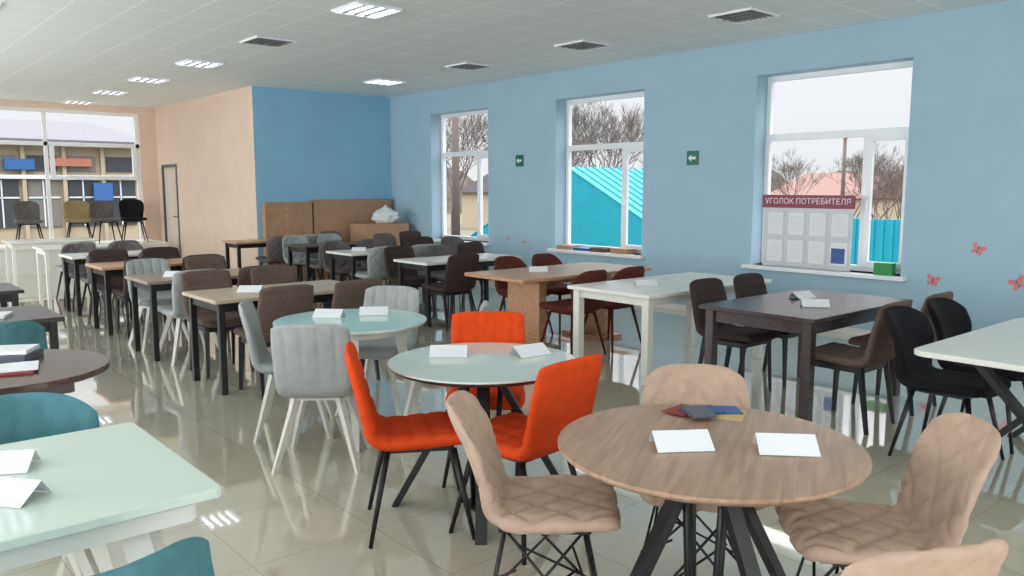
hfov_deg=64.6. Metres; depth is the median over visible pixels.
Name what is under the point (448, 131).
bare tree
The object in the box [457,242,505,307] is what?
dining chair
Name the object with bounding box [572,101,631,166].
bare tree
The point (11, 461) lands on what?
price card
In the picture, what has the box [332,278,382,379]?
dining chair
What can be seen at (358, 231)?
cardboard box
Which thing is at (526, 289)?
wooden dining table
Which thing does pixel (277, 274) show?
dining chair
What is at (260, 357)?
dining chair
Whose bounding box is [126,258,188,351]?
dining chair
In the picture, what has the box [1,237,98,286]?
dining table
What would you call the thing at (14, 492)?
price card
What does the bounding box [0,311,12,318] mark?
magazine
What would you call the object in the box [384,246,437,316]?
dining chair
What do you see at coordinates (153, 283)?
dining table
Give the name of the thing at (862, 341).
dining chair
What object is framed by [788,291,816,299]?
price card
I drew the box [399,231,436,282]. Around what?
dining chair
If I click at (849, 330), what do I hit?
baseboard
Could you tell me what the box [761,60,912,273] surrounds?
window
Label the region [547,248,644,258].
windowsill
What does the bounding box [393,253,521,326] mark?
dining table
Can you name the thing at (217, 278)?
dining chair
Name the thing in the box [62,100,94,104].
ceiling light
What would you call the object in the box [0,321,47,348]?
tub chair
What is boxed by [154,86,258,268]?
wall
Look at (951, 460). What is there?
dining chair
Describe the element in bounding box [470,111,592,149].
bare tree
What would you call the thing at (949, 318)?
dining chair
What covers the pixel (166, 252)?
dining chair
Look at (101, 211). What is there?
dining chair
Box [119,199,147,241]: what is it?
dining chair
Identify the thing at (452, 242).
dining chair
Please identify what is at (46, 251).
dining table
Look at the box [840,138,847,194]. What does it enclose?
utility pole
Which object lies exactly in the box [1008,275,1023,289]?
decal
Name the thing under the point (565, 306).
dining chair
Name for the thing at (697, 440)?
price card
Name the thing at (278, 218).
cardboard box
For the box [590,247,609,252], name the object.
box
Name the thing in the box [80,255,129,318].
dining chair
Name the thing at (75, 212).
dining chair
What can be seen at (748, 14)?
air vent
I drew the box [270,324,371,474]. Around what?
dining chair
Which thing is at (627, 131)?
bare tree
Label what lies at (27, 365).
magazine
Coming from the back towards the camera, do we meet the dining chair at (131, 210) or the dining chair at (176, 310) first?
the dining chair at (131, 210)
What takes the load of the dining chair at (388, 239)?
on the floor
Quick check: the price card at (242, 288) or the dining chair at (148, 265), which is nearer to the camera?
the price card at (242, 288)
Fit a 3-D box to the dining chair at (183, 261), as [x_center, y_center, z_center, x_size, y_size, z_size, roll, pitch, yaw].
[-3.608,0.031,9.252,0.460,0.870,0.609,-6,9,-40]
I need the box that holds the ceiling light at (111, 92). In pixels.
[91,89,127,94]
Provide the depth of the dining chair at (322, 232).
14.29 m
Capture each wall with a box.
[0,99,160,240]
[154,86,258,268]
[252,86,391,264]
[390,0,1023,330]
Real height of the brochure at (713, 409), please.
0.003 m
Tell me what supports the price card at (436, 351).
on the glass dining table at (487, 365)
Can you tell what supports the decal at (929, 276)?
attached to the wall at (965, 172)
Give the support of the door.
in the wall at (210, 139)
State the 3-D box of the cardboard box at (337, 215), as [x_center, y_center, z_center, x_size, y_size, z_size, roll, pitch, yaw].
[-2.996,-0.972,15.257,1.640,1.390,0.133,-6,9,-40]
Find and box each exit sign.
[516,155,523,166]
[687,151,698,164]
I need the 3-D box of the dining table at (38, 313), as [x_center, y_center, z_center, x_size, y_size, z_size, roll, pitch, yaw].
[-3.726,0.580,5.302,1.320,0.750,0.770,-6,9,-40]
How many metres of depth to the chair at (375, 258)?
10.40 m
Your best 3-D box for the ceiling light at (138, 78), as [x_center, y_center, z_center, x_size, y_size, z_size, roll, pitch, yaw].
[-5.816,-3.332,12.969,0.500,0.026,0.500,-6,9,-40]
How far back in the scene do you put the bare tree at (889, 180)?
29.01 m
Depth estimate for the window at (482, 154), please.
14.32 m
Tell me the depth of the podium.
15.10 m
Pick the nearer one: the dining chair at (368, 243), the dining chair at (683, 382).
the dining chair at (683, 382)
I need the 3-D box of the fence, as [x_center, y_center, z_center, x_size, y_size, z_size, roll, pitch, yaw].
[8.611,-0.263,16.202,0.130,2.150,5.200,-6,9,-40]
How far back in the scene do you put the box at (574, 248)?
11.97 m
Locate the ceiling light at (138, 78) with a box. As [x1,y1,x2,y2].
[127,76,169,83]
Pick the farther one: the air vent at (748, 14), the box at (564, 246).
the box at (564, 246)
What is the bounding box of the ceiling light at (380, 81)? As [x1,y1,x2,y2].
[364,78,405,84]
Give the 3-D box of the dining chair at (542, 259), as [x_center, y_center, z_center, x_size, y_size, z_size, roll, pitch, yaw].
[0.526,0.041,9.308,0.480,0.843,0.606,-6,9,-40]
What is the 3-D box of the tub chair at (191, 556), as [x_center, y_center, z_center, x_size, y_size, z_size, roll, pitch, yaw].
[-1.004,0.962,1.882,0.580,0.830,0.569,-6,9,-40]
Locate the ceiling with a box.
[0,0,1009,107]
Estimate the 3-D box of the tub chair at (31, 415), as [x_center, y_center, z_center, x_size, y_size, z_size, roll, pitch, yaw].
[-1.735,0.839,2.877,0.580,0.830,0.569,-6,9,-40]
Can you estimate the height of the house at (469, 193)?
4.400 m
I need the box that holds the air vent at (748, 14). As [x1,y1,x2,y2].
[708,7,779,23]
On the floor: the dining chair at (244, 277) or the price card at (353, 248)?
the dining chair at (244, 277)
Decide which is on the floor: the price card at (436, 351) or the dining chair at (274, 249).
the dining chair at (274, 249)
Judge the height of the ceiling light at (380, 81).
0.026 m
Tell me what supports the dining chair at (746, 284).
on the floor
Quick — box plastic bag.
[371,204,399,222]
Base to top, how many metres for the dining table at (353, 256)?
0.750 m
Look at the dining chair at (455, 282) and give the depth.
9.12 m
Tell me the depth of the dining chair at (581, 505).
2.86 m
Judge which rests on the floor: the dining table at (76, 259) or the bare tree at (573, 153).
the dining table at (76, 259)
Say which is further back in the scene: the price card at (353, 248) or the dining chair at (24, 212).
the dining chair at (24, 212)
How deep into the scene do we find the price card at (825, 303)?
5.84 m
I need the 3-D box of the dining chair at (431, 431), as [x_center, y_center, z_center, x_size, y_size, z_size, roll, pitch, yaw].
[-0.476,0.700,3.829,0.598,0.878,0.469,-1,7,-10]
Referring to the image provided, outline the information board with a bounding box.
[762,195,855,271]
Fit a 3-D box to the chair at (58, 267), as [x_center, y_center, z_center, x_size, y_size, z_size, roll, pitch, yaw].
[-6.233,-0.252,11.597,0.469,0.863,0.606,-6,9,-40]
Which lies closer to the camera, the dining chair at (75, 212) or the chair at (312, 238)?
the chair at (312, 238)
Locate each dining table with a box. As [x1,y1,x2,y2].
[0,283,23,306]
[0,304,64,348]
[0,349,109,394]
[0,422,221,572]
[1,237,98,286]
[32,243,142,300]
[58,250,141,315]
[85,258,182,335]
[125,268,239,360]
[182,280,364,394]
[222,239,314,280]
[272,309,426,451]
[284,241,358,280]
[326,248,424,305]
[388,342,575,544]
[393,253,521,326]
[464,262,650,348]
[558,403,871,575]
[567,272,771,385]
[698,289,912,421]
[914,317,1023,437]
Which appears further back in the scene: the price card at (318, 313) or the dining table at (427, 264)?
the dining table at (427, 264)
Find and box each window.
[0,106,143,238]
[441,110,487,240]
[565,91,643,253]
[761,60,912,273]
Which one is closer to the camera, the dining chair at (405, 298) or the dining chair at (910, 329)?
the dining chair at (910, 329)
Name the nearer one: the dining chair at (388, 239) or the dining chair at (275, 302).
the dining chair at (275, 302)
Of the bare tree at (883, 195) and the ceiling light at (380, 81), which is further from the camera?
the bare tree at (883, 195)
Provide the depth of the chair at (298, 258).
12.75 m
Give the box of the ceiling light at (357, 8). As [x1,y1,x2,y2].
[331,1,402,18]
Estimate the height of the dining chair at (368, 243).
0.853 m
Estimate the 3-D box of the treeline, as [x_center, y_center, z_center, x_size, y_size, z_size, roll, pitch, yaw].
[16.396,-5.791,43.697,99.454,6.384,136.350,-6,9,-40]
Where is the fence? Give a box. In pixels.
[851,218,900,264]
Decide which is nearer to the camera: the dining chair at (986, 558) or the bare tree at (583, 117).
the dining chair at (986, 558)
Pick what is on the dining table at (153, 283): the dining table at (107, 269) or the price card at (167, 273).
the price card at (167, 273)
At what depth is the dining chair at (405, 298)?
6.00 m
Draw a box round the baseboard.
[476,280,870,334]
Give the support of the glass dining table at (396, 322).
on the floor
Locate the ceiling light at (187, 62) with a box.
[175,59,223,67]
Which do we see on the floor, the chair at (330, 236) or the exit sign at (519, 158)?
the chair at (330, 236)
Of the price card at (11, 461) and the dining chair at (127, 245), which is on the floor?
the dining chair at (127, 245)
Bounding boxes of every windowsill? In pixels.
[433,238,490,245]
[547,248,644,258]
[741,263,906,281]
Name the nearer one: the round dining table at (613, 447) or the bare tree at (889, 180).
the round dining table at (613, 447)
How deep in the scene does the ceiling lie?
9.26 m
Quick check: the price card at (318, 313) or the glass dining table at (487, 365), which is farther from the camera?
the price card at (318, 313)
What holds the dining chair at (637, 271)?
on the floor
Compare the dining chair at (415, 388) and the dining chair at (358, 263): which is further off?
the dining chair at (358, 263)
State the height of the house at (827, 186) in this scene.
4.000 m
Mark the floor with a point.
(312, 517)
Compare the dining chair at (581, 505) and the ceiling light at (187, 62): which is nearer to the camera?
the dining chair at (581, 505)
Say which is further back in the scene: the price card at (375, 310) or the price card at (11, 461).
the price card at (375, 310)
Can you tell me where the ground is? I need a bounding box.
[447,213,476,235]
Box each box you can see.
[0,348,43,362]
[261,202,312,277]
[310,199,390,275]
[350,222,408,245]
[557,244,578,249]
[573,247,589,250]
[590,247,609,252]
[610,248,634,253]
[873,262,895,275]
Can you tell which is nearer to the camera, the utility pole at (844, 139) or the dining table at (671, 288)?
the dining table at (671, 288)
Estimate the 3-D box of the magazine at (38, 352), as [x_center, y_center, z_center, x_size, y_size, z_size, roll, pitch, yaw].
[-2.523,0.338,4.048,0.260,0.035,0.200,-1,7,-6]
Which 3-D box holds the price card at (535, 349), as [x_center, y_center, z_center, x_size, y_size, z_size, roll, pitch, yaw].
[0.093,0.316,4.160,0.190,0.049,0.120,-5,9,-35]
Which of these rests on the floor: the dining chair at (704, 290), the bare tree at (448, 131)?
the dining chair at (704, 290)
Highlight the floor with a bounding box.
[0,272,1023,575]
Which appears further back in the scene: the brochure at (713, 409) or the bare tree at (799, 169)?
the bare tree at (799, 169)
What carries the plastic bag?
on the cardboard box at (358, 231)
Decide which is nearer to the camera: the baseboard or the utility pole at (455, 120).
the baseboard
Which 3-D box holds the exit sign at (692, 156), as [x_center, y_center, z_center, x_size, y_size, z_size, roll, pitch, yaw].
[2.311,-1.663,10.365,0.014,0.180,0.180,-6,9,-40]
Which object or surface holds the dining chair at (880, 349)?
on the floor
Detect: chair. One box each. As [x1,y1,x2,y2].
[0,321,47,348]
[0,392,99,575]
[12,201,43,239]
[55,241,95,301]
[61,243,100,310]
[63,200,92,237]
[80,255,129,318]
[88,249,142,327]
[89,200,122,243]
[91,536,214,575]
[101,240,138,296]
[109,241,142,306]
[112,257,168,338]
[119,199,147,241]
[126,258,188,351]
[142,247,179,322]
[157,269,217,365]
[173,254,221,329]
[181,269,254,378]
[185,255,228,332]
[226,265,274,343]
[233,284,313,400]
[238,300,335,442]
[250,265,315,311]
[255,236,287,264]
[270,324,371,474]
[282,235,319,281]
[300,234,324,281]
[305,240,344,280]
[317,233,342,280]
[320,231,356,279]
[322,241,366,280]
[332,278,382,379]
[335,285,422,416]
[344,238,379,280]
[344,341,474,548]
[350,246,390,284]
[360,239,386,284]
[373,233,396,285]
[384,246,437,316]
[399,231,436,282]
[403,300,488,415]
[409,236,435,282]
[411,244,435,305]
[421,253,478,330]
[426,245,475,315]
[441,236,483,292]
[442,311,526,487]
[446,390,620,575]
[449,354,602,564]
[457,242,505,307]
[494,256,553,333]
[532,253,570,332]
[539,270,606,354]
[584,266,644,352]
[640,363,765,575]
[689,278,778,391]
[733,273,801,386]
[775,412,1000,575]
[800,300,911,434]
[832,539,1008,575]
[848,291,953,415]
[884,306,1010,459]
[926,297,1023,453]
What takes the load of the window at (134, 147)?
in the wall at (146, 131)
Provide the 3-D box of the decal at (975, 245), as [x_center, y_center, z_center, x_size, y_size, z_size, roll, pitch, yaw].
[4.553,-0.380,7.899,0.005,0.129,0.137,-6,9,-40]
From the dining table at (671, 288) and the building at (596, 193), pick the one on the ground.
the building at (596, 193)
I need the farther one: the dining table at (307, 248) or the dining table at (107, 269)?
the dining table at (307, 248)
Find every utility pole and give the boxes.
[452,117,459,235]
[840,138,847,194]
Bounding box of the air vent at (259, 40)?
[239,35,297,47]
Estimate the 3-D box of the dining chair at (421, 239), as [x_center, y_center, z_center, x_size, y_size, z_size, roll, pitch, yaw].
[-1.212,-0.323,12.119,0.460,0.870,0.609,-6,9,-40]
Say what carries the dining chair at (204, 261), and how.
on the floor
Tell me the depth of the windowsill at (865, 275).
9.02 m
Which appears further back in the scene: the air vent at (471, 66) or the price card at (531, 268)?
the air vent at (471, 66)
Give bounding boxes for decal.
[927,274,940,285]
[971,242,986,255]
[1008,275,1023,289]
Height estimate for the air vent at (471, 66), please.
0.025 m
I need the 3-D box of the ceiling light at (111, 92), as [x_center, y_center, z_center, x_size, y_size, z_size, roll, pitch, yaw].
[-7.283,-3.541,14.662,0.500,0.026,0.500,-6,9,-40]
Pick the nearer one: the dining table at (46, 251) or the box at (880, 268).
the box at (880, 268)
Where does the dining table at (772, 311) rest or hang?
on the floor
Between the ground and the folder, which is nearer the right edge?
the ground
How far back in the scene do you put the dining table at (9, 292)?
6.81 m
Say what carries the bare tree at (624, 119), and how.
on the ground
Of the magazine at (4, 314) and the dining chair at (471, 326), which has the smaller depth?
the dining chair at (471, 326)
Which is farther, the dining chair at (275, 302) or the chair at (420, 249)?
the chair at (420, 249)
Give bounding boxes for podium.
[0,239,168,275]
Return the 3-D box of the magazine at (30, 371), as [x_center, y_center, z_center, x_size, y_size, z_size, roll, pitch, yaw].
[-2.382,0.387,3.765,0.300,0.010,0.210,-3,8,-23]
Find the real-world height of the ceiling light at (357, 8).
0.026 m
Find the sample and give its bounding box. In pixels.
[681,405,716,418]
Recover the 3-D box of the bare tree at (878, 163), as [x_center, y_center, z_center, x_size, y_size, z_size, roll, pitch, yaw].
[15.431,-3.706,33.755,3.705,4.682,2.882,3,8,22]
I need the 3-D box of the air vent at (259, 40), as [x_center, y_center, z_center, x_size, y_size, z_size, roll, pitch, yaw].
[-2.882,-2.913,9.583,0.500,0.025,0.500,-6,9,-40]
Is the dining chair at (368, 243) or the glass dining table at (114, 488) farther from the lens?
the dining chair at (368, 243)
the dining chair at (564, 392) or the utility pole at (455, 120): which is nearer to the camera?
the dining chair at (564, 392)
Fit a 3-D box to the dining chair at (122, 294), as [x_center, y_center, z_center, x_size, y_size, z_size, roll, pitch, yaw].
[-4.062,0.079,8.863,0.460,0.870,0.609,-6,9,-40]
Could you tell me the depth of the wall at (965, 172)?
9.83 m
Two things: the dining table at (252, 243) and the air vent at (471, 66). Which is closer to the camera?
the air vent at (471, 66)
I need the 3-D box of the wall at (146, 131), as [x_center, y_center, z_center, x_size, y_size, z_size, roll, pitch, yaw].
[-10.987,-1.973,15.447,8.650,3.330,0.340,-6,9,-40]
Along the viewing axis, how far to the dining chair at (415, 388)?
5.11 m
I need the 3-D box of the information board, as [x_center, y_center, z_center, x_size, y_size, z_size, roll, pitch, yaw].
[3.372,-0.645,9.306,0.022,0.840,1.141,-6,9,-40]
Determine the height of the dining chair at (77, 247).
0.853 m
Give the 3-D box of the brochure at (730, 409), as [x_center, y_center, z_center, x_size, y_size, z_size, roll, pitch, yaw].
[0.788,0.468,3.106,0.170,0.003,0.110,0,7,-1]
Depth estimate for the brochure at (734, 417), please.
3.02 m
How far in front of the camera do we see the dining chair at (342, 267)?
11.43 m
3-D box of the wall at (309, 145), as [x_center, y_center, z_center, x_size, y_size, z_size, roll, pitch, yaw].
[-3.440,-1.913,14.957,2.750,3.330,0.150,-6,9,-40]
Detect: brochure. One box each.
[662,404,689,415]
[678,405,726,412]
[687,410,746,420]
[715,406,743,413]
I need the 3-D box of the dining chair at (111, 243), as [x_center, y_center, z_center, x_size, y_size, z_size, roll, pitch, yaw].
[-5.778,-0.295,11.985,0.469,0.853,0.606,-6,9,-40]
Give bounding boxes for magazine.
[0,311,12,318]
[0,360,38,372]
[0,364,39,376]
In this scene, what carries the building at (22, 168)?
on the ground
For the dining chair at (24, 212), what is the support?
on the podium
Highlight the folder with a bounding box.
[0,344,38,354]
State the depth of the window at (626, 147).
11.75 m
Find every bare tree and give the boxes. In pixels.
[446,114,487,234]
[446,131,466,160]
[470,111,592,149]
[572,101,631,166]
[572,101,643,167]
[572,107,643,168]
[572,131,599,165]
[771,148,825,194]
[822,141,901,217]
[839,145,902,218]
[841,164,902,218]
[874,155,903,219]
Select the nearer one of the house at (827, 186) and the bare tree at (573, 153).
the bare tree at (573, 153)
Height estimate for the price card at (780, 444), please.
0.049 m
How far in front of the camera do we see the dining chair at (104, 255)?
9.63 m
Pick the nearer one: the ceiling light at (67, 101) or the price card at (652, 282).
the price card at (652, 282)
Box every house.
[461,174,487,228]
[771,172,903,219]
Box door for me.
[161,164,180,257]
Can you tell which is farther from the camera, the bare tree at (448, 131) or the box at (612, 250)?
the bare tree at (448, 131)
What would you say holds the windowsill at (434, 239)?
attached to the wall at (965, 172)
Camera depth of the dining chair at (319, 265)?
11.76 m
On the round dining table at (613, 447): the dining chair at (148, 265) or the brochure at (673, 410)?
the brochure at (673, 410)
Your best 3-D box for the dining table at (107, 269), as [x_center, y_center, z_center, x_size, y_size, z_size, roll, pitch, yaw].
[-4.135,0.072,9.411,1.300,0.750,0.700,-6,9,-40]
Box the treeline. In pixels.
[446,167,846,213]
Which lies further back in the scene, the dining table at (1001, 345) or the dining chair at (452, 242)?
the dining chair at (452, 242)
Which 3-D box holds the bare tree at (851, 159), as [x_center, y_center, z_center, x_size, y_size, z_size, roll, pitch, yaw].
[17.839,-4.873,40.987,3.264,5.225,4.184,-2,7,-17]
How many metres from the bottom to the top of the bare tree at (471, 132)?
6.967 m
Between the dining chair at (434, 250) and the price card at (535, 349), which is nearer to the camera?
the price card at (535, 349)
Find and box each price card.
[0,449,40,474]
[0,477,52,507]
[162,271,178,276]
[237,285,262,291]
[312,309,344,317]
[351,247,366,250]
[359,306,387,315]
[429,345,467,357]
[509,342,551,357]
[529,266,547,271]
[633,279,657,285]
[649,429,714,452]
[753,433,820,456]
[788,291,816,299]
[800,299,830,307]
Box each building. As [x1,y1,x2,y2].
[0,119,139,244]
[470,166,642,246]
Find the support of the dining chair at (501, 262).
on the floor
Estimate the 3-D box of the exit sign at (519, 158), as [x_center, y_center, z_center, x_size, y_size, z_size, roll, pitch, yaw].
[0.120,-2.025,12.888,0.014,0.180,0.180,-6,9,-40]
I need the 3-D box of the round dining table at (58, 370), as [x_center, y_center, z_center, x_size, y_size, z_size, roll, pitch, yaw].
[-2.619,0.774,3.727,1.430,0.750,0.920,-6,9,-40]
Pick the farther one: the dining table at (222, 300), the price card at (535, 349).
the dining table at (222, 300)

